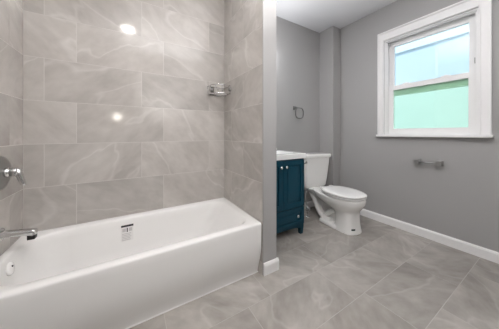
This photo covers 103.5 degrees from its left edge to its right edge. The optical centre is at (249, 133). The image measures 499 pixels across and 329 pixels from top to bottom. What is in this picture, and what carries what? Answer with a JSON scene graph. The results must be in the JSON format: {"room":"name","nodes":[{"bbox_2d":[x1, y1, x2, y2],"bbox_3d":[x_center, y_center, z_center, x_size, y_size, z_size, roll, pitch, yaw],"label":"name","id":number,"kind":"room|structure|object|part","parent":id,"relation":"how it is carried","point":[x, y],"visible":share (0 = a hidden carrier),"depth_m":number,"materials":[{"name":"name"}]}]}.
{"room":"bathroom","nodes":[
{"label":"bathroom","id":0,"kind":"room"},
{"bbox_2d":[0,0,22,255],"bbox_3d":[-1.316,-0.220,1.003,0.001,2.540,0.688,0,0,-31],"label":"wall","id":1,"kind":"structure","parent":0,"point":[11,11],"depth_m":1.18,"materials":[{"name":"tile"}]},
{"bbox_2d":[0,156,26,189],"bbox_3d":[-1.317,0.214,1.099,0.097,0.180,0.180,0,0,-31],"label":"shower valve","id":2,"kind":"object","parent":1,"relation":"attached to","point":[6,171],"visible":1,"depth_m":1.08,"materials":[{"name":"grey metal"}]},
{"bbox_3d":[-1.297,0.243,1.111,0.051,0.107,0.037,0,0,-31],"label":"lever","id":3,"kind":"part","parent":2,"relation":"part of","materials":[{"name":"silver metal"}]},
{"bbox_2d":[0,228,37,241],"bbox_3d":[-1.294,0.559,1.105,0.140,0.088,0.070,0,0,-31],"label":"tub spout","id":4,"kind":"object","parent":1,"relation":"attached to","point":[31,233],"visible":1,"depth_m":1.10,"materials":[{"name":"silver metal"}]},
{"bbox_2d":[27,234,36,239],"bbox_3d":[-1.250,0.590,1.131,0.032,0.027,0.038,0,0,-31],"label":"outlet","id":5,"kind":"object","parent":4,"relation":"attached to","point":[29,236],"depth_m":1.12,"materials":[{"name":"black metal"}]},
{"bbox_2d":[23,0,223,230],"bbox_3d":[-0.878,-0.220,1.670,1.439,2.540,0.001,0,0,-31],"label":"wall","id":6,"kind":"structure","parent":0,"point":[120,118],"depth_m":1.57,"materials":[{"name":"tile"}]},
{"bbox_2d":[207,84,230,96],"bbox_3d":[-0.298,-0.424,1.921,0.188,0.088,0.172,0,0,-31],"label":"basket","id":7,"kind":"object","parent":6,"relation":"attached to","point":[215,87],"visible":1,"depth_m":1.90,"materials":[{"name":"silver metal"}]},
{"bbox_3d":[-0.301,-0.465,1.922,0.185,0.007,0.160,0,0,-31],"label":"rail","id":8,"kind":"part","parent":7,"relation":"part of","materials":[{"name":"silver metal"}]},
{"bbox_2d":[224,0,275,275],"bbox_3d":[-0.044,-0.220,1.812,0.135,2.540,0.763,0,0,-31],"label":"wall","id":9,"kind":"structure","parent":0,"point":[243,19],"depth_m":1.57,"materials":[{"name":"tile"}]},
{"bbox_2d":[263,257,278,275],"bbox_3d":[0.165,1.006,1.488,0.139,0.088,0.014,0,0,-31],"label":"baseboard","id":10,"kind":"structure","parent":9,"relation":"attached to","point":[271,266],"depth_m":1.48,"materials":[{"name":"white paint"}]},
{"bbox_2d":[276,16,318,201],"bbox_3d":[0.487,-0.220,2.666,1.912,2.540,0.150,0,0,-31],"label":"wall","id":11,"kind":"structure","parent":0,"point":[297,46],"depth_m":2.67,"materials":[{"name":"grey paint"}]},
{"bbox_2d":[293,106,303,118],"bbox_3d":[0.664,-0.284,2.656,0.161,0.169,0.050,0,0,-31],"label":"towel ring","id":12,"kind":"object","parent":11,"relation":"attached to","point":[295,108],"visible":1,"depth_m":2.63,"materials":[{"name":"silver metal"}]},
{"bbox_2d":[304,200,314,208],"bbox_3d":[0.682,1.006,2.689,0.829,0.088,0.014,0,0,-31],"label":"baseboard","id":13,"kind":"structure","parent":11,"relation":"attached to","point":[310,204],"depth_m":2.78,"materials":[{"name":"white paint"}]},
{"bbox_2d":[129,206,498,328],"bbox_3d":[0.356,1.051,1.124,3.372,0.001,2.395,0,0,-31],"label":"floor","id":14,"kind":"structure","parent":0,"point":[384,276],"depth_m":1.33,"materials":[{"name":"tile"}]},
{"bbox_2d":[0,198,260,328],"bbox_3d":[-0.700,0.856,1.375,1.435,0.389,0.685,0,0,-31],"label":"bathtub","id":15,"kind":"object","parent":14,"relation":"on","point":[127,271],"visible":0.98,"depth_m":1.19,"materials":[{"name":"white ceramic"}]},
{"bbox_2d":[276,158,303,233],"bbox_3d":[0.214,0.652,2.106,0.575,0.795,0.518,0,0,-31],"label":"vanity cabinet","id":16,"kind":"object","parent":14,"relation":"on","point":[289,173],"visible":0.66,"depth_m":1.95,"materials":[{"name":"teal paint"}]},
{"bbox_3d":[0.206,0.506,1.841,0.263,0.476,0.018,0,0,-31],"label":"door","id":17,"kind":"part","parent":16,"relation":"part of","materials":[{"name":"teal paint"}]},
{"bbox_3d":[0.329,0.844,1.915,0.551,0.176,0.018,0,0,-31],"label":"drawer","id":18,"kind":"part","parent":16,"relation":"part of","materials":[{"name":"teal paint"}]},
{"bbox_2d":[276,148,305,160],"bbox_3d":[0.206,0.218,2.116,0.602,0.072,0.497,0,0,-31],"label":"sink","id":19,"kind":"object","parent":16,"relation":"in","point":[280,155],"visible":0.37,"depth_m":1.99,"materials":[{"name":"white stone"}]},
{"bbox_3d":[0.443,0.506,1.984,0.284,0.476,0.018,0,0,-31],"label":"door","id":20,"kind":"part","parent":16,"relation":"part of","materials":[{"name":"teal paint"}]},
{"bbox_2d":[305,189,310,217],"bbox_3d":[0.735,0.878,2.483,0.071,0.342,0.083,0,0,-31],"label":"water supply valve","id":21,"kind":"object","parent":14,"relation":"on","point":[307,207],"visible":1,"depth_m":2.48,"materials":[{"name":"silver metal"}]},
{"bbox_2d":[304,152,366,235],"bbox_3d":[0.975,0.658,2.361,0.490,0.783,0.828,0,0,-25],"label":"toilet","id":22,"kind":"object","parent":14,"relation":"on","point":[339,208],"visible":1,"depth_m":2.23,"materials":[{"name":"white porcelain"},{"name":"white plastic"}]},
{"bbox_3d":[0.847,0.511,2.638,0.458,0.393,0.202,0,0,-25],"label":"tank","id":23,"kind":"part","parent":22,"relation":"part of","materials":[{"name":"white ceramic"}]},
{"bbox_3d":[0.849,0.291,2.634,0.486,0.048,0.226,0,0,-25],"label":"tank lid","id":24,"kind":"part","parent":22,"relation":"part of","materials":[{"name":"white ceramic"}]},
{"bbox_3d":[0.979,0.868,2.357,0.375,0.365,0.810,0,0,-25],"label":"bowl","id":25,"kind":"part","parent":22,"relation":"part of","materials":[{"name":"white ceramic"}]},
{"bbox_3d":[1.054,0.647,2.199,0.378,0.028,0.468,0,0,-25],"label":"lid","id":26,"kind":"part","parent":22,"relation":"part of","materials":[{"name":"white plastic"}]},
{"bbox_3d":[1.053,0.674,2.200,0.376,0.018,0.466,0,0,-25],"label":"seat","id":27,"kind":"part","parent":22,"relation":"part of","materials":[{"name":"white plastic"}]},
{"bbox_2d":[319,26,339,185],"bbox_3d":[1.163,-0.220,2.852,0.163,2.540,0.233,0,0,-31],"label":"wall","id":28,"kind":"structure","parent":0,"point":[329,39],"depth_m":2.77,"materials":[{"name":"grey paint"}]},
{"bbox_2d":[276,0,396,32],"bbox_3d":[0.226,-1.550,0.111,5.002,0.120,4.355,0,0,-31],"label":"ceiling","id":29,"kind":"structure","parent":0,"point":[318,16],"depth_m":2.40,"materials":[{"name":"white paint"}]},
{"bbox_2d":[340,0,498,251],"bbox_3d":[1.863,-0.220,2.006,0.160,2.540,2.405,0,0,-31],"label":"wall","id":30,"kind":"structure","parent":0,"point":[458,199],"depth_m":2.10,"materials":[{"name":"grey paint"}]},
{"bbox_2d":[414,158,443,165],"bbox_3d":[1.769,0.283,1.950,0.058,0.052,0.222,0,0,-31],"label":"paper holder","id":31,"kind":"object","parent":30,"relation":"attached to","point":[416,160],"visible":1,"depth_m":1.92,"materials":[{"name":"silver metal"}]},
{"bbox_3d":[1.725,0.283,2.022,0.058,0.052,0.052,0,0,-31],"label":"post","id":32,"kind":"part","parent":31,"relation":"part of","materials":[{"name":"silver metal"}]},
{"bbox_3d":[1.813,0.283,1.877,0.058,0.052,0.052,0,0,-31],"label":"post","id":33,"kind":"part","parent":31,"relation":"part of","materials":[{"name":"silver metal"}]},
{"bbox_2d":[360,209,498,263],"bbox_3d":[1.810,1.006,1.925,0.014,0.088,2.022,0,0,-31],"label":"baseboard","id":34,"kind":"structure","parent":30,"relation":"attached to","point":[479,251],"depth_m":1.90,"materials":[{"name":"white paint"}]},
{"bbox_2d":[376,0,494,137],"bbox_3d":[1.826,-0.575,2.019,0.210,1.218,0.886,0,0,-31],"label":"window","id":35,"kind":"structure","parent":30,"relation":"attached to","point":[478,80],"depth_m":1.86,"materials":[{"name":"white paint"}]},
{"bbox_3d":[1.825,-0.276,2.026,0.032,0.553,0.704,0,0,-31],"label":"sash","id":36,"kind":"part","parent":35,"relation":"part of","materials":[{"name":"white paint"}]},
{"bbox_3d":[1.855,-0.754,2.045,0.030,0.632,0.704,0,0,-31],"label":"sash","id":37,"kind":"part","parent":35,"relation":"part of","materials":[{"name":"white paint"}]},
{"bbox_3d":[1.787,0.022,1.996,0.120,0.024,0.886,0,0,-31],"label":"sill","id":38,"kind":"part","parent":35,"relation":"part of","materials":[{"name":"white paint"}]},
{"label":"outside","id":39,"kind":"structure","parent":0,"visible":0},
{"bbox_3d":[18.336,1.450,11.085,37.148,0.100,60.000,0,0,-31],"label":"ground","id":40,"kind":"structure","parent":39,"visible":0},
{"bbox_2d":[394,24,468,128],"bbox_3d":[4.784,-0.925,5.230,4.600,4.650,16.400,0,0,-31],"label":"window glass","id":41,"kind":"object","parent":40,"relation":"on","point":[438,55],"visible":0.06,"depth_m":3.49,"materials":[{"name":"clear glass"}]}
]}

